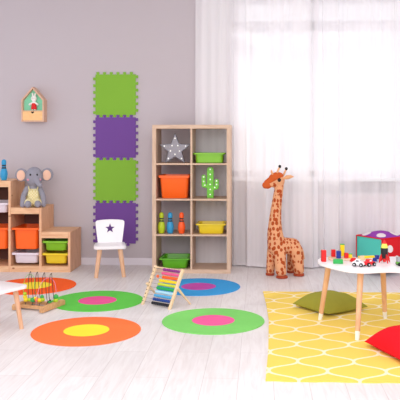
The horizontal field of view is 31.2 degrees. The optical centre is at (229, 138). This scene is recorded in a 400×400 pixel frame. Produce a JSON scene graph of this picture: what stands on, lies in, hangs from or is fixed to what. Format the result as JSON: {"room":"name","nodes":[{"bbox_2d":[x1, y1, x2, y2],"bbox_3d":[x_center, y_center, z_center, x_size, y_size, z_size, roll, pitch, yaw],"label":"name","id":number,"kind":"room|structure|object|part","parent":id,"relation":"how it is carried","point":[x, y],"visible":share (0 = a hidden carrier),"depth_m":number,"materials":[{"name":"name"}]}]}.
{"room":"children's room","nodes":[
{"label":"children's room","id":0,"kind":"room"},
{"bbox_2d":[0,0,195,257],"bbox_3d":[-1.930,-0.180,7.683,3.900,3.000,0.300,0,0,2],"label":"wall","id":1,"kind":"structure","parent":0,"point":[57,48],"depth_m":7.51,"materials":[{"name":"paint"}]},
{"bbox_2d":[21,87,46,121],"bbox_3d":[-2.047,-0.361,7.477,0.234,0.362,0.120,0,0,2],"label":"shelf","id":2,"kind":"object","parent":1,"relation":"attached to","point":[27,115],"visible":1,"depth_m":7.42,"materials":[{"name":"brown wood"}]},
{"bbox_3d":[-2.047,-0.240,7.472,0.206,0.093,0.103,0,0,2],"label":"drawer","id":3,"kind":"part","parent":2,"relation":"part of","materials":[{"name":"brown wood"}]},
{"bbox_3d":[-2.047,-0.357,7.474,0.208,0.329,0.006,0,0,2],"label":"panel","id":4,"kind":"part","parent":2,"relation":"part of","materials":[{"name":"green wood"}]},
{"bbox_2d":[29,93,38,109],"bbox_3d":[-2.041,-0.390,7.439,0.105,0.183,0.059,0,0,2],"label":"rabbit","id":5,"kind":"object","parent":2,"relation":"on","point":[34,103],"visible":1,"depth_m":7.43},
{"bbox_2d":[93,201,137,245],"bbox_3d":[-1.199,0.882,7.495,0.473,0.473,0.013,0,0,2],"label":"mat","id":6,"kind":"object","parent":1,"relation":"attached to","point":[124,211],"visible":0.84,"depth_m":7.49,"materials":[{"name":"purple plastic"}]},
{"bbox_2d":[93,158,137,202],"bbox_3d":[-1.199,0.433,7.495,0.473,0.473,0.013,0,0,2],"label":"mat","id":7,"kind":"object","parent":1,"relation":"attached to","point":[115,180],"visible":1,"depth_m":7.49,"materials":[{"name":"green plastic"}]},
{"bbox_2d":[93,115,137,159],"bbox_3d":[-1.199,-0.016,7.495,0.473,0.473,0.013,0,0,2],"label":"mat","id":8,"kind":"object","parent":1,"relation":"attached to","point":[115,137],"visible":1,"depth_m":7.49,"materials":[{"name":"purple plastic"}]},
{"bbox_2d":[93,72,137,116],"bbox_3d":[-1.199,-0.464,7.495,0.473,0.473,0.013,0,0,2],"label":"mat","id":9,"kind":"object","parent":1,"relation":"attached to","point":[115,94],"visible":1,"depth_m":7.49,"materials":[{"name":"green plastic"}]},
{"bbox_2d":[81,257,189,264],"bbox_3d":[-1.937,1.282,7.526,3.900,0.075,0.014,0,0,2],"label":"baseboard","id":10,"kind":"structure","parent":1,"relation":"attached to","point":[84,261],"depth_m":7.49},
{"bbox_2d":[0,265,399,399],"bbox_3d":[0.132,1.370,3.145,8.400,0.100,9.295,0,0,2],"label":"floor","id":11,"kind":"structure","parent":0,"point":[159,362],"depth_m":4.42,"materials":[{"name":"laminate"}]},
{"bbox_2d":[0,281,26,328],"bbox_3d":[-1.612,1.168,4.930,0.316,0.304,0.316,0,0,30],"label":"stool","id":12,"kind":"object","parent":11,"relation":"on","point":[5,287],"visible":1,"depth_m":4.95,"materials":[{"name":"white wood"}]},
{"bbox_3d":[-1.612,1.027,4.930,0.316,0.022,0.316,0,0,30],"label":"seat","id":13,"kind":"part","parent":12,"relation":"part of","materials":[{"name":"white paint"}]},
{"bbox_3d":[-1.473,1.179,4.968,0.076,0.281,0.036,0,0,-20],"label":"leg","id":14,"kind":"part","parent":12,"relation":"part of","materials":[{"name":"brown wood"}]},
{"bbox_2d":[12,271,64,312],"bbox_3d":[-1.489,1.175,5.584,0.289,0.278,0.300,0,0,21],"label":"bead maze","id":15,"kind":"object","parent":11,"relation":"on","point":[48,305],"visible":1,"depth_m":5.55,"materials":[{"name":"brown wood"}]},
{"bbox_3d":[-1.516,1.296,5.519,0.218,0.022,0.034,0,0,20],"label":"rail","id":16,"kind":"part","parent":15,"relation":"part of","materials":[{"name":"brown wood"}]},
{"bbox_3d":[-1.468,1.296,5.651,0.218,0.022,0.034,0,0,21],"label":"rail","id":17,"kind":"part","parent":15,"relation":"part of","materials":[{"name":"brown wood"}]},
{"bbox_2d":[0,178,80,271],"bbox_3d":[-2.037,0.868,7.304,0.934,0.905,0.425,0,0,2],"label":"storage unit","id":18,"kind":"object","parent":11,"relation":"on","point":[11,189],"visible":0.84,"depth_m":7.15,"materials":[{"name":"brown wood"}]},
{"bbox_2d":[0,223,7,248],"bbox_3d":[-2.336,0.992,7.304,0.285,0.215,0.390,0,0,2],"label":"storage bin","id":19,"kind":"object","parent":18,"relation":"in","point":[3,226],"visible":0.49,"depth_m":7.13,"materials":[{"name":"orange plastic"}]},
{"bbox_2d":[0,159,7,179],"bbox_3d":[-2.264,0.309,7.160,0.075,0.211,0.075,0,0,2],"label":"pin","id":20,"kind":"object","parent":18,"relation":"on","point":[3,173],"visible":1,"depth_m":7.14,"materials":[{"name":"blue plastic"}]},
{"bbox_2d":[0,200,7,212],"bbox_3d":[-2.336,0.686,7.304,0.285,0.098,0.390,0,0,2],"label":"tray","id":21,"kind":"object","parent":18,"relation":"in","point":[3,203],"visible":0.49,"depth_m":7.13,"materials":[{"name":"white plastic"}]},
{"bbox_3d":[-2.344,0.446,7.114,0.288,0.062,0.017,0,0,2],"label":"rail","id":22,"kind":"part","parent":18,"relation":"part of","materials":[{"name":"brown wood"}]},
{"bbox_3d":[-2.344,1.291,7.114,0.288,0.058,0.018,0,0,2],"label":"rail","id":23,"kind":"part","parent":18,"relation":"part of","materials":[{"name":"brown wood"}]},
{"bbox_3d":[-2.327,0.847,7.526,0.288,0.831,0.006,0,0,2],"label":"panel","id":24,"kind":"part","parent":18,"relation":"part of","materials":[{"name":"brown wood"}]},
{"bbox_3d":[-2.180,0.868,7.310,0.024,0.905,0.425,0,0,2],"label":"panel","id":25,"kind":"part","parent":18,"relation":"part of","materials":[{"name":"brown wood"}]},
{"bbox_3d":[-2.034,0.713,7.101,0.285,0.062,0.017,0,0,2],"label":"rail","id":26,"kind":"part","parent":18,"relation":"part of","materials":[{"name":"brown wood"}]},
{"bbox_3d":[-2.034,1.291,7.101,0.285,0.058,0.018,0,0,2],"label":"rail","id":27,"kind":"part","parent":18,"relation":"part of","materials":[{"name":"brown wood"}]},
{"bbox_2d":[12,223,38,248],"bbox_3d":[-2.026,0.992,7.291,0.282,0.215,0.390,0,0,2],"label":"storage bin","id":28,"kind":"object","parent":18,"relation":"in","point":[26,234],"visible":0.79,"depth_m":7.12,"materials":[{"name":"orange plastic"}]},
{"bbox_2d":[12,248,38,262],"bbox_3d":[-2.026,1.184,7.291,0.282,0.105,0.390,0,0,2],"label":"tray","id":29,"kind":"object","parent":18,"relation":"in","point":[21,255],"visible":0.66,"depth_m":7.12,"materials":[{"name":"white plastic"}]},
{"bbox_3d":[-2.017,0.980,7.513,0.285,0.564,0.006,0,0,2],"label":"panel","id":30,"kind":"part","parent":18,"relation":"part of","materials":[{"name":"brown wood"}]},
{"bbox_2d":[15,167,53,207],"bbox_3d":[-1.960,0.485,7.159,0.372,0.409,0.230,0,0,-13],"label":"elephant","id":31,"kind":"object","parent":18,"relation":"on","point":[33,195],"visible":1,"depth_m":7.14},
{"bbox_3d":[-1.871,1.001,7.297,0.024,0.638,0.425,0,0,2],"label":"panel","id":32,"kind":"part","parent":18,"relation":"part of","materials":[{"name":"brown wood"}]},
{"bbox_2d":[42,249,67,263],"bbox_3d":[-1.727,1.187,7.279,0.262,0.105,0.390,0,0,2],"label":"tray","id":33,"kind":"object","parent":18,"relation":"in","point":[57,257],"visible":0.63,"depth_m":7.11,"materials":[{"name":"yellow plastic"}]},
{"bbox_2d":[42,238,67,250],"bbox_3d":[-1.727,1.062,7.279,0.262,0.098,0.390,0,0,2],"label":"tray","id":34,"kind":"object","parent":18,"relation":"in","point":[52,244],"visible":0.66,"depth_m":7.11,"materials":[{"name":"plastic"}]},
{"bbox_3d":[-1.735,0.951,7.088,0.265,0.062,0.017,0,0,2],"label":"rail","id":35,"kind":"part","parent":18,"relation":"part of","materials":[{"name":"brown wood"}]},
{"bbox_3d":[-1.735,1.291,7.089,0.265,0.058,0.018,0,0,2],"label":"rail","id":36,"kind":"part","parent":18,"relation":"part of","materials":[{"name":"brown wood"}]},
{"bbox_3d":[-1.582,1.120,7.285,0.024,0.400,0.425,0,0,2],"label":"panel","id":37,"kind":"part","parent":18,"relation":"part of","materials":[{"name":"brown wood"}]},
{"bbox_2d":[5,277,75,294],"bbox_3d":[-1.760,1.317,6.420,0.743,0.006,0.743,0,0,2],"label":"mat","id":38,"kind":"object","parent":11,"relation":"on","point":[62,284],"visible":0.69,"depth_m":6.41,"materials":[{"name":"orange fabric"}]},
{"bbox_2d":[30,317,140,346],"bbox_3d":[-0.987,1.317,4.916,0.743,0.006,0.743,0,0,2],"label":"mat","id":39,"kind":"object","parent":11,"relation":"on","point":[81,331],"visible":1,"depth_m":4.88,"materials":[{"name":"orange fabric"}]},
{"bbox_2d":[52,291,142,311],"bbox_3d":[-1.080,1.317,5.826,0.743,0.006,0.743,0,0,2],"label":"mat","id":40,"kind":"object","parent":11,"relation":"on","point":[89,301],"visible":0.9,"depth_m":5.78,"materials":[{"name":"green fabric"}]},
{"bbox_2d":[94,219,125,277],"bbox_3d":[-1.164,1.058,6.935,0.306,0.525,0.310,0,0,-10],"label":"child chair","id":41,"kind":"object","parent":11,"relation":"on","point":[108,240],"visible":1,"depth_m":7.04,"materials":[{"name":"white wood"}]},
{"bbox_3d":[-1.256,1.185,6.805,0.083,0.270,0.047,0,0,-35],"label":"leg","id":42,"kind":"part","parent":41,"relation":"part of","materials":[{"name":"brown wood"}]},
{"bbox_3d":[-1.163,1.034,6.930,0.306,0.030,0.300,0,0,-10],"label":"seat","id":43,"kind":"part","parent":41,"relation":"part of","materials":[{"name":"white paint"}]},
{"bbox_3d":[-1.186,0.907,7.065,0.281,0.224,0.045,0,0,-10],"label":"backrest","id":44,"kind":"part","parent":41,"relation":"part of","materials":[{"name":"white paint"}]},
{"bbox_3d":[-1.035,1.185,6.842,0.083,0.270,0.047,0,0,16],"label":"leg","id":45,"kind":"part","parent":41,"relation":"part of","materials":[{"name":"brown wood"}]},
{"bbox_2d":[141,265,190,309],"bbox_3d":[-0.516,1.175,5.713,0.346,0.291,0.247,0,0,36],"label":"abacus","id":46,"kind":"object","parent":11,"relation":"on","point":[172,296],"visible":1,"depth_m":5.66,"materials":[{"name":"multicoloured wood"}]},
{"bbox_3d":[-0.650,1.175,5.769,0.022,0.291,0.180,0,0,36],"label":"rail","id":47,"kind":"part","parent":46,"relation":"part of","materials":[{"name":"brown wood"}]},
{"bbox_3d":[-0.421,1.175,5.603,0.022,0.291,0.180,0,0,36],"label":"rail","id":48,"kind":"part","parent":46,"relation":"part of","materials":[{"name":"brown wood"}]},
{"bbox_3d":[-0.365,1.238,5.647,0.014,0.164,0.175,0,0,36],"label":"stand leg","id":49,"kind":"part","parent":46,"relation":"part of","materials":[{"name":"brown wood"}]},
{"bbox_2d":[152,125,231,273],"bbox_3d":[-0.372,0.590,7.217,0.772,1.460,0.390,0,0,2],"label":"cube shelf","id":50,"kind":"object","parent":11,"relation":"on","point":[193,267],"visible":0.88,"depth_m":7.04,"materials":[{"name":"brown wood"}]},
{"bbox_3d":[-0.739,0.590,7.232,0.038,1.384,0.390,0,0,2],"label":"panel","id":51,"kind":"part","parent":50,"relation":"part of","materials":[{"name":"brown wood"}]},
{"bbox_2d":[158,212,164,233],"bbox_3d":[-0.681,0.833,7.105,0.075,0.211,0.075,0,0,2],"label":"pin","id":52,"kind":"object","parent":50,"relation":"on","point":[161,225],"visible":1,"depth_m":7.08,"materials":[{"name":"yellow plastic"}]},
{"bbox_2d":[167,212,173,233],"bbox_3d":[-0.594,0.833,7.101,0.075,0.211,0.075,0,0,2],"label":"pin","id":53,"kind":"object","parent":50,"relation":"on","point":[170,226],"visible":1,"depth_m":7.08,"materials":[{"name":"blue plastic"}]},
{"bbox_2d":[158,174,189,197],"bbox_3d":[-0.547,0.474,7.219,0.315,0.228,0.330,0,0,2],"label":"storage bin","id":54,"kind":"object","parent":50,"relation":"on","point":[172,185],"visible":0.9,"depth_m":7.08,"materials":[{"name":"orange plastic"}]},
{"bbox_3d":[-0.553,0.377,7.063,0.310,0.012,0.018,0,0,2],"label":"handle","id":55,"kind":"part","parent":54,"relation":"part of","materials":[{"name":"orange plastic"}]},
{"bbox_2d":[159,253,189,267],"bbox_3d":[-0.543,1.231,7.219,0.305,0.100,0.340,0,0,2],"label":"tray","id":56,"kind":"object","parent":50,"relation":"on","point":[169,260],"visible":0.87,"depth_m":7.08,"materials":[{"name":"green plastic"}]},
{"bbox_2d":[160,133,189,162],"bbox_3d":[-0.549,0.090,7.154,0.308,0.293,0.039,0,0,2],"label":"lamp","id":57,"kind":"object","parent":50,"relation":"on","point":[174,149],"visible":0.98,"depth_m":7.15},
{"bbox_2d":[178,212,184,233],"bbox_3d":[-0.481,0.833,7.096,0.075,0.211,0.075,0,0,2],"label":"pin","id":58,"kind":"object","parent":50,"relation":"on","point":[181,225],"visible":1,"depth_m":7.08,"materials":[{"name":"orange plastic"}]},
{"bbox_3d":[-0.372,-0.121,7.217,0.772,0.038,0.390,0,0,2],"label":"panel","id":59,"kind":"part","parent":50,"relation":"part of","materials":[{"name":"brown wood"}]},
{"bbox_3d":[-0.372,1.301,7.217,0.772,0.038,0.390,0,0,2],"label":"panel","id":60,"kind":"part","parent":50,"relation":"part of","materials":[{"name":"brown wood"}]},
{"bbox_2d":[193,152,225,162],"bbox_3d":[-0.201,0.188,7.185,0.315,0.100,0.280,0,0,2],"label":"tray","id":61,"kind":"object","parent":50,"relation":"on","point":[201,157],"visible":0.99,"depth_m":7.07,"materials":[{"name":"plastic"}]},
{"bbox_2d":[202,167,218,197],"bbox_3d":[-0.198,0.433,7.138,0.172,0.311,0.037,0,0,2],"label":"lamp","id":62,"kind":"object","parent":50,"relation":"on","point":[210,186],"visible":1,"depth_m":7.13,"materials":[{"name":"green plastic"}]},
{"bbox_2d":[196,221,226,233],"bbox_3d":[-0.183,0.888,7.184,0.300,0.100,0.290,0,0,2],"label":"tray","id":63,"kind":"object","parent":50,"relation":"on","point":[205,227],"visible":0.97,"depth_m":7.07,"materials":[{"name":"yellow plastic"}]},
{"bbox_3d":[-0.005,0.590,7.202,0.038,1.384,0.390,0,0,2],"label":"panel","id":64,"kind":"part","parent":50,"relation":"part of","materials":[{"name":"brown wood"}]},
{"bbox_2d":[158,278,239,295],"bbox_3d":[-0.280,1.317,6.377,0.743,0.006,0.743,0,0,2],"label":"mat","id":65,"kind":"object","parent":11,"relation":"on","point":[192,286],"visible":0.84,"depth_m":6.33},
{"bbox_2d":[162,308,264,334],"bbox_3d":[-0.121,1.317,5.186,0.743,0.006,0.743,0,0,2],"label":"mat","id":66,"kind":"object","parent":11,"relation":"on","point":[204,321],"visible":1,"depth_m":5.15,"materials":[{"name":"green fabric"}]},
{"bbox_2d":[262,165,304,278],"bbox_3d":[0.529,0.784,6.911,0.386,1.072,0.275,0,0,-34],"label":"giraffe","id":67,"kind":"object","parent":11,"relation":"on","point":[278,245],"visible":1,"depth_m":6.86},
{"bbox_2d":[263,291,399,382],"bbox_3d":[1.053,1.317,4.992,1.634,0.007,2.288,0,0,2],"label":"rug","id":68,"kind":"object","parent":11,"relation":"on","point":[302,347],"visible":0.75,"depth_m":4.59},
{"bbox_2d":[293,290,367,313],"bbox_3d":[0.772,1.247,5.530,0.410,0.131,0.410,0,0,-35],"label":"cushion","id":69,"kind":"object","parent":68,"relation":"on","point":[336,302],"visible":0.82,"depth_m":5.42,"materials":[{"name":"green fabric"}]},
{"bbox_2d":[318,257,399,340],"bbox_3d":[0.989,1.085,4.957,0.742,0.455,0.603,0,0,0],"label":"table","id":70,"kind":"object","parent":68,"relation":"on","point":[382,267],"visible":0.79,"depth_m":4.81,"materials":[{"name":"white paint"}]},
{"bbox_2d":[321,250,325,261],"bbox_3d":[0.656,0.817,5.008,0.031,0.080,0.031,0,0,-8],"label":"block","id":71,"kind":"object","parent":70,"relation":"on","point":[323,252],"visible":1,"depth_m":4.99,"materials":[{"name":"red wood"}]},
{"bbox_3d":[0.681,1.068,5.129,0.043,0.390,0.133,0,0,-31],"label":"leg","id":72,"kind":"part","parent":70,"relation":"part of","materials":[{"name":"brown wood"}]},
{"bbox_2d":[333,259,342,263],"bbox_3d":[0.744,0.842,4.923,0.066,0.030,0.028,0,0,4],"label":"block","id":73,"kind":"object","parent":70,"relation":"on","point":[335,261],"visible":1,"depth_m":4.91,"materials":[{"name":"green wood"}]},
{"bbox_2d":[328,256,354,260],"bbox_3d":[0.795,0.851,5.100,0.190,0.012,0.110,0,0,6],"label":"wooden board","id":74,"kind":"object","parent":70,"relation":"on","point":[329,257],"visible":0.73,"depth_m":5.06,"materials":[{"name":"brown wood"}]},
{"bbox_2d":[331,249,335,256],"bbox_3d":[0.742,0.819,5.138,0.028,0.050,0.028,0,0,-5],"label":"block","id":75,"kind":"object","parent":74,"relation":"on","point":[333,251],"visible":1,"depth_m":5.12,"materials":[{"name":"red wood"}]},
{"bbox_2d":[336,250,340,257],"bbox_3d":[0.770,0.818,5.069,0.033,0.052,0.030,0,0,4],"label":"block","id":76,"kind":"object","parent":74,"relation":"on","point":[338,252],"visible":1,"depth_m":5.05,"materials":[{"name":"blue wood"}]},
{"bbox_2d":[340,244,344,255],"bbox_3d":[0.812,0.801,5.168,0.028,0.086,0.028,0,0,-3],"label":"block","id":77,"kind":"object","parent":70,"relation":"on","point":[342,246],"visible":0.82,"depth_m":5.15,"materials":[{"name":"yellow wood"}]},
{"bbox_2d":[352,259,364,266],"bbox_3d":[0.865,0.834,4.819,0.084,0.047,0.057,0,0,22],"label":"toy car","id":78,"kind":"object","parent":70,"relation":"on","point":[359,262],"visible":1,"depth_m":4.80,"materials":[{"name":"white paint"}]},
{"bbox_3d":[0.857,1.068,4.729,0.043,0.389,0.129,0,0,20],"label":"leg","id":79,"kind":"part","parent":70,"relation":"part of","materials":[{"name":"brown wood"}]},
{"bbox_2d":[364,259,375,266],"bbox_3d":[0.942,0.834,4.830,0.084,0.047,0.057,0,0,-28],"label":"toy car","id":80,"kind":"object","parent":70,"relation":"on","point":[368,262],"visible":0.97,"depth_m":4.81,"materials":[{"name":"red plastic"}]},
{"bbox_3d":[1.110,1.068,5.178,0.043,0.390,0.143,0,0,18],"label":"leg","id":81,"kind":"part","parent":70,"relation":"part of","materials":[{"name":"brown wood"}]},
{"bbox_2d":[379,239,389,263],"bbox_3d":[1.070,0.776,4.955,0.066,0.162,0.066,0,0,25],"label":"toy rocket","id":82,"kind":"object","parent":70,"relation":"on","point":[384,256],"visible":1,"depth_m":4.94,"materials":[{"name":"red plastic"}]},
{"bbox_2d":[395,257,399,265],"bbox_3d":[1.166,0.828,4.846,0.076,0.058,0.061,0,0,-5],"label":"toy truck","id":83,"kind":"object","parent":70,"relation":"on","point":[397,262],"visible":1,"depth_m":4.83,"materials":[{"name":"green plastic"}]},
{"bbox_2d":[364,325,399,359],"bbox_3d":[1.119,1.234,4.405,0.420,0.158,0.420,0,0,-20],"label":"cushion","id":84,"kind":"object","parent":68,"relation":"on","point":[387,340],"visible":1,"depth_m":4.36,"materials":[{"name":"red fabric"}]},
{"bbox_2d":[356,230,399,257],"bbox_3d":[1.488,1.111,7.035,0.392,0.417,0.388,0,0,-40],"label":"toy box","id":85,"kind":"object","parent":11,"relation":"on","point":[367,244],"visible":0.59,"depth_m":6.91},
{"bbox_3d":[1.343,1.099,6.933,0.037,0.293,0.335,0,0,-35],"label":"panel","id":86,"kind":"part","parent":85,"relation":"part of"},
{"bbox_3d":[1.487,0.933,7.035,0.340,0.062,0.335,0,0,-35],"label":"panel","id":87,"kind":"part","parent":85,"relation":"part of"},
{"bbox_3d":[1.588,1.099,6.893,0.340,0.293,0.037,0,0,-35],"label":"panel","id":88,"kind":"part","parent":85,"relation":"part of","materials":[{"name":"red wood"}]},
{"bbox_3d":[0.175,-1.730,4.169,8.400,0.100,7.145,0,0,2],"label":"ceiling","id":89,"kind":"structure","parent":0,"visible":0},
{"bbox_2d":[195,0,317,267],"bbox_3d":[0.269,-0.176,7.353,1.271,2.968,0.097,0,0,9],"label":"sheer curtain","id":90,"kind":"object","parent":89,"relation":"hanging from","point":[256,61],"visible":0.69,"depth_m":7.34,"materials":[{"name":"white fabric"}]},
{"bbox_2d":[318,0,399,266],"bbox_3d":[1.947,-0.176,7.361,2.156,2.968,0.098,0,0,-1],"label":"sheer curtain","id":91,"kind":"object","parent":89,"relation":"hanging from","point":[359,40],"visible":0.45,"depth_m":7.38,"materials":[{"name":"white fabric"}]},
{"bbox_3d":[1.445,0.880,7.611,2.850,0.880,0.160,0,0,2],"label":"wall","id":92,"kind":"structure","parent":0,"visible":0},
{"bbox_2d":[360,178,399,181],"bbox_3d":[1.440,0.422,7.491,2.850,0.035,0.200,0,0,2],"label":"trim","id":93,"kind":"structure","parent":92,"relation":"attached to","point":[361,179],"depth_m":7.39,"materials":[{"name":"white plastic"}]}
]}

